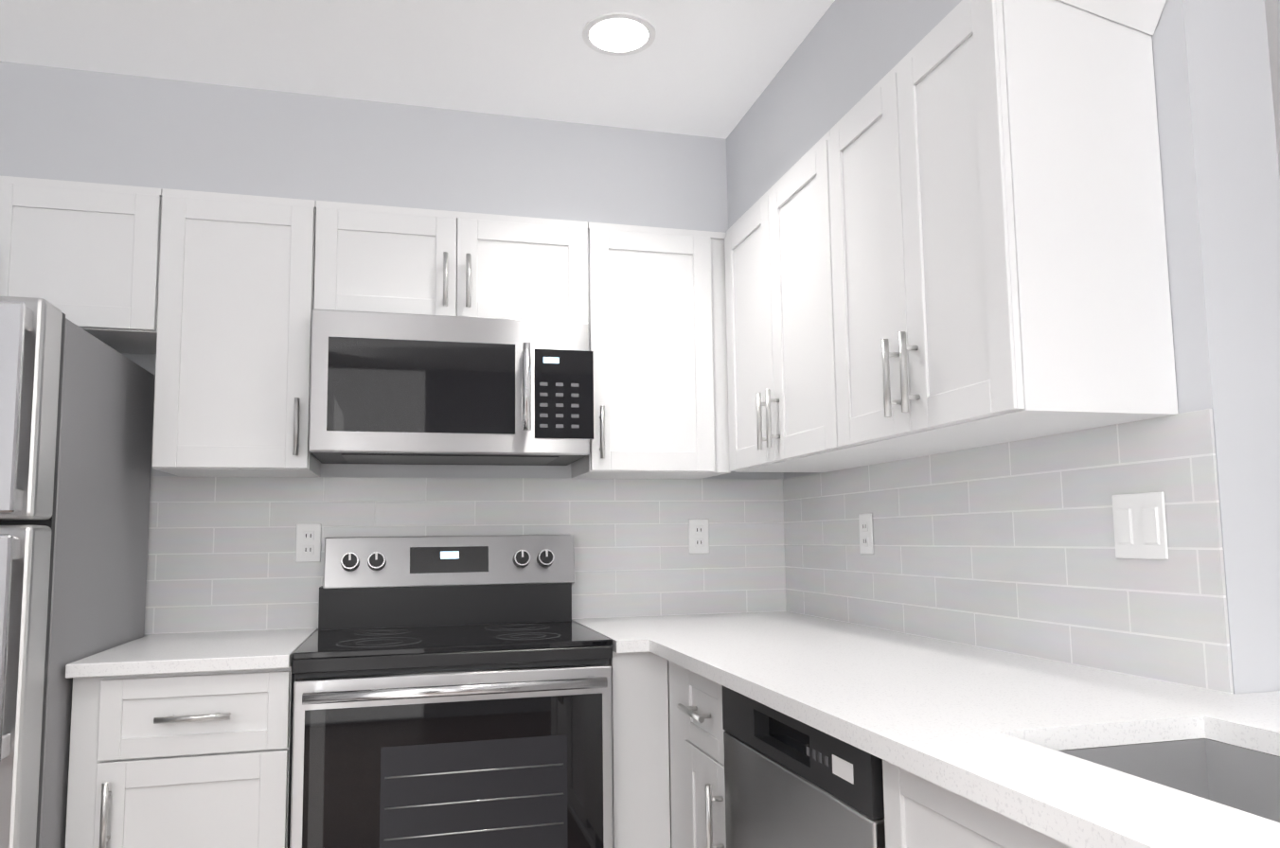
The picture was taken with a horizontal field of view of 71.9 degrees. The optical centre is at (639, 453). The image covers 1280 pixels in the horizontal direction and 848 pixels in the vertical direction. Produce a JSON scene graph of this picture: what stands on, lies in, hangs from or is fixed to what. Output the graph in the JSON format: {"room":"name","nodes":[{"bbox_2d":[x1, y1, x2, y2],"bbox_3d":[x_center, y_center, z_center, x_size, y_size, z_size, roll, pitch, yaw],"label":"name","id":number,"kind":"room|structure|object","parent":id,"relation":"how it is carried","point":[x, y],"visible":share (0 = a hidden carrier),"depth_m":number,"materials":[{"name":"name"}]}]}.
{"room":"kitchen","nodes":[
{"label":"kitchen","id":0,"kind":"room"},
{"bbox_2d":[120,353,783,847],"bbox_3d":[0.939,0.247,3.249,6.780,2.445,0.100,1,-6,-15],"label":"wall","id":1,"kind":"structure","parent":0,"point":[147,363],"depth_m":2.81,"materials":[{"name":"paint"}]},
{"bbox_2d":[0,175,161,354],"bbox_3d":[-1.713,-0.513,2.393,0.808,0.393,0.360,1,-6,-15],"label":"upper cabinet","id":2,"kind":"object","parent":1,"relation":"attached to","point":[85,257],"visible":0.81,"depth_m":2.32,"materials":[{"name":"white wood"}]},
{"bbox_2d":[151,188,319,477],"bbox_3d":[-1.130,-0.324,2.526,0.388,0.758,0.360,1,-6,-15],"label":"upper cabinet","id":3,"kind":"object","parent":1,"relation":"attached to","point":[236,294],"visible":0.94,"depth_m":2.39,"materials":[{"name":"white wood"}]},
{"bbox_2d":[313,200,587,322],"bbox_3d":[-0.566,-0.532,2.693,0.778,0.328,0.360,1,-6,-15],"label":"upper cabinet","id":4,"kind":"object","parent":1,"relation":"attached to","point":[381,258],"visible":0.73,"depth_m":2.55,"materials":[{"name":"white wood"}]},
{"bbox_2d":[308,308,593,465],"bbox_3d":[-0.550,-0.177,2.616,0.771,0.389,0.449,1,-6,-15],"label":"microwave","id":5,"kind":"object","parent":4,"relation":"attached to","point":[387,388],"visible":1,"depth_m":2.45,"materials":[{"name":"grey metal"}]},
{"bbox_2d":[143,476,786,634],"bbox_3d":[-0.470,0.305,2.820,2.018,0.456,0.006,1,-6,-15],"label":"tile backsplash","id":6,"kind":"structure","parent":1,"relation":"attached to","point":[221,554],"depth_m":2.81,"materials":[{"name":"grey tile"}]},
{"bbox_2d":[295,523,321,562],"bbox_3d":[-1.004,0.270,2.675,0.072,0.116,0.008,1,-6,-15],"label":"electrical outlet","id":7,"kind":"object","parent":6,"relation":"attached to","point":[308,545],"visible":1,"depth_m":2.67,"materials":[{"name":"white plastic"}]},
{"bbox_2d":[688,518,709,553],"bbox_3d":[0.199,0.279,2.987,0.072,0.116,0.008,1,-6,-15],"label":"electrical outlet","id":8,"kind":"object","parent":6,"relation":"attached to","point":[698,536],"visible":1,"depth_m":2.98,"materials":[{"name":"white plastic"}]},
{"bbox_2d":[571,221,730,479],"bbox_3d":[0.030,-0.311,2.827,0.445,0.758,0.360,1,-6,-15],"label":"upper cabinet","id":9,"kind":"object","parent":1,"relation":"attached to","point":[657,320],"visible":0.96,"depth_m":2.69,"materials":[{"name":"white wood"}]},
{"bbox_2d":[0,0,1279,177],"bbox_3d":[1.513,-1.218,1.104,6.780,0.050,4.800,1,-6,-15],"label":"ceiling","id":10,"kind":"structure","parent":0,"point":[708,68],"depth_m":2.30,"materials":[{"name":"paint"}]},
{"bbox_2d":[0,61,728,232],"bbox_3d":[-0.839,-0.855,2.687,2.830,0.313,0.300,1,-6,-15],"label":"wall","id":11,"kind":"structure","parent":10,"relation":"attached to","point":[67,124],"depth_m":2.53,"materials":[{"name":"paint"}]},
{"bbox_2d":[582,12,655,55],"bbox_3d":[-0.053,-1.062,2.237,0.186,0.006,0.186,1,-6,-15],"label":"recessed light","id":12,"kind":"object","parent":10,"relation":"in","point":[618,33],"visible":1,"depth_m":2.23,"materials":[{"name":"white plastic"}]},
{"bbox_2d":[726,0,961,229],"bbox_3d":[0.601,-0.922,2.176,0.300,0.313,1.420,1,-6,-15],"label":"wall","id":13,"kind":"structure","parent":10,"relation":"attached to","point":[845,57],"depth_m":2.19,"materials":[{"name":"paint"}]},
{"bbox_2d":[783,0,1279,694],"bbox_3d":[0.810,0.156,2.280,0.180,2.445,1.720,1,-6,-15],"label":"wall","id":14,"kind":"structure","parent":0,"point":[1219,167],"depth_m":1.49,"materials":[{"name":"paint"}]},
{"bbox_2d":[724,130,954,472],"bbox_3d":[0.495,-0.354,2.432,0.360,0.758,0.708,1,-6,-15],"label":"upper cabinet","id":15,"kind":"object","parent":14,"relation":"attached to","point":[782,398],"visible":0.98,"depth_m":2.33,"materials":[{"name":"white wood"}]},
{"bbox_2d":[827,0,1178,450],"bbox_3d":[0.662,-0.417,1.793,0.360,0.758,0.615,1,-6,-15],"label":"upper cabinet","id":16,"kind":"object","parent":14,"relation":"attached to","point":[1000,266],"visible":1,"depth_m":1.53,"materials":[{"name":"white wood"}]},
{"bbox_2d":[1059,0,1166,35],"bbox_3d":[0.762,-0.788,1.502,0.320,0.082,0.059,1,-6,-15],"label":"wedge","id":17,"kind":"object","parent":16,"relation":"attached to","point":[1143,15],"visible":1,"depth_m":1.54,"materials":[{"name":"white paint"}]},
{"bbox_2d":[782,408,1233,693],"bbox_3d":[0.720,0.235,2.244,0.006,0.456,1.710,1,-6,-15],"label":"tile backsplash","id":18,"kind":"structure","parent":14,"relation":"attached to","point":[1008,547],"depth_m":1.83,"materials":[{"name":"grey tile"}]},
{"bbox_2d":[858,513,873,554],"bbox_3d":[0.642,0.228,2.510,0.008,0.116,0.072,1,-6,-15],"label":"electrical outlet","id":19,"kind":"object","parent":18,"relation":"attached to","point":[866,542],"visible":1,"depth_m":2.50,"materials":[{"name":"white plastic"}]},
{"bbox_2d":[1111,492,1168,559],"bbox_3d":[0.886,0.128,1.571,0.009,0.116,0.116,1,-6,-15],"label":"light switch","id":20,"kind":"object","parent":18,"relation":"attached to","point":[1140,524],"visible":1,"depth_m":1.56,"materials":[{"name":"white plastic"}]},
{"bbox_3d":[1.545,1.265,0.867,6.780,0.050,4.800,1,-6,-15],"label":"floor","id":21,"kind":"structure","parent":0,"visible":0},
{"bbox_2d":[0,296,154,847],"bbox_3d":[-1.670,0.540,2.002,0.756,1.692,0.878,1,-6,-15],"label":"refrigerator","id":22,"kind":"object","parent":21,"relation":"on","point":[76,417],"visible":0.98,"depth_m":1.89,"materials":[{"name":"grey metal"}]},
{"bbox_2d":[65,664,294,847],"bbox_3d":[-1.105,0.963,2.247,0.456,0.882,0.665,1,-6,-15],"label":"base cabinet","id":23,"kind":"object","parent":21,"relation":"on","point":[191,760],"visible":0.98,"depth_m":1.99,"materials":[{"name":"white wood"}]},
{"bbox_2d":[65,628,318,678],"bbox_3d":[-1.112,0.507,2.294,0.456,0.030,0.658,1,-6,-15],"label":"countertop","id":24,"kind":"structure","parent":23,"relation":"on","point":[190,652],"depth_m":2.07,"materials":[{"name":"stone"}]},
{"bbox_2d":[289,534,613,847],"bbox_3d":[-0.503,0.816,2.391,0.767,1.186,0.709,1,-6,-15],"label":"range","id":25,"kind":"object","parent":21,"relation":"on","point":[471,731],"visible":1,"depth_m":2.15,"materials":[{"name":"grey metal"}]},
{"bbox_2d":[608,651,670,847],"bbox_3d":[-0.069,0.977,2.540,0.148,0.882,0.618,1,-6,-15],"label":"cabinet filler","id":26,"kind":"object","parent":21,"relation":"on","point":[641,808],"visible":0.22,"depth_m":2.27,"materials":[{"name":"white wood"}]},
{"bbox_2d":[668,660,726,847],"bbox_3d":[0.407,0.930,2.105,0.665,0.882,0.484,1,-6,-15],"label":"base cabinet","id":27,"kind":"object","parent":21,"relation":"on","point":[697,778],"visible":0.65,"depth_m":2.02,"materials":[{"name":"white wood"}]},
{"bbox_2d":[571,618,633,653],"bbox_3d":[-0.111,0.519,2.548,0.060,0.030,0.668,1,-6,-15],"label":"countertop","id":28,"kind":"structure","parent":27,"relation":"on","point":[622,640],"depth_m":2.42,"materials":[{"name":"stone"}]},
{"bbox_2d":[721,685,885,847],"bbox_3d":[0.546,0.879,1.567,0.611,0.878,0.612,1,-6,-15],"label":"dishwasher","id":29,"kind":"object","parent":21,"relation":"on","point":[790,782],"visible":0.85,"depth_m":1.50,"materials":[{"name":"grey metal"}]},
{"bbox_2d":[882,760,1072,847],"bbox_3d":[0.722,0.810,0.895,0.665,0.882,0.764,1,-6,-15],"label":"base cabinet","id":30,"kind":"object","parent":21,"relation":"on","point":[919,812],"visible":0.31,"depth_m":1.10,"materials":[{"name":"white wood"}]},
{"bbox_2d":[595,611,1279,847],"bbox_3d":[0.492,0.433,1.733,0.698,0.030,2.558,1,-6,-15],"label":"countertop","id":31,"kind":"structure","parent":30,"relation":"on","point":[995,731],"depth_m":1.28,"materials":[{"name":"stone"}]},
{"bbox_2d":[1058,738,1279,822],"bbox_3d":[0.698,0.475,0.922,0.370,0.210,0.580,1,-6,-15],"label":"sink","id":32,"kind":"object","parent":31,"relation":"in","point":[1241,778],"visible":0.27,"depth_m":1.20,"materials":[{"name":"silver metal"}]}
]}

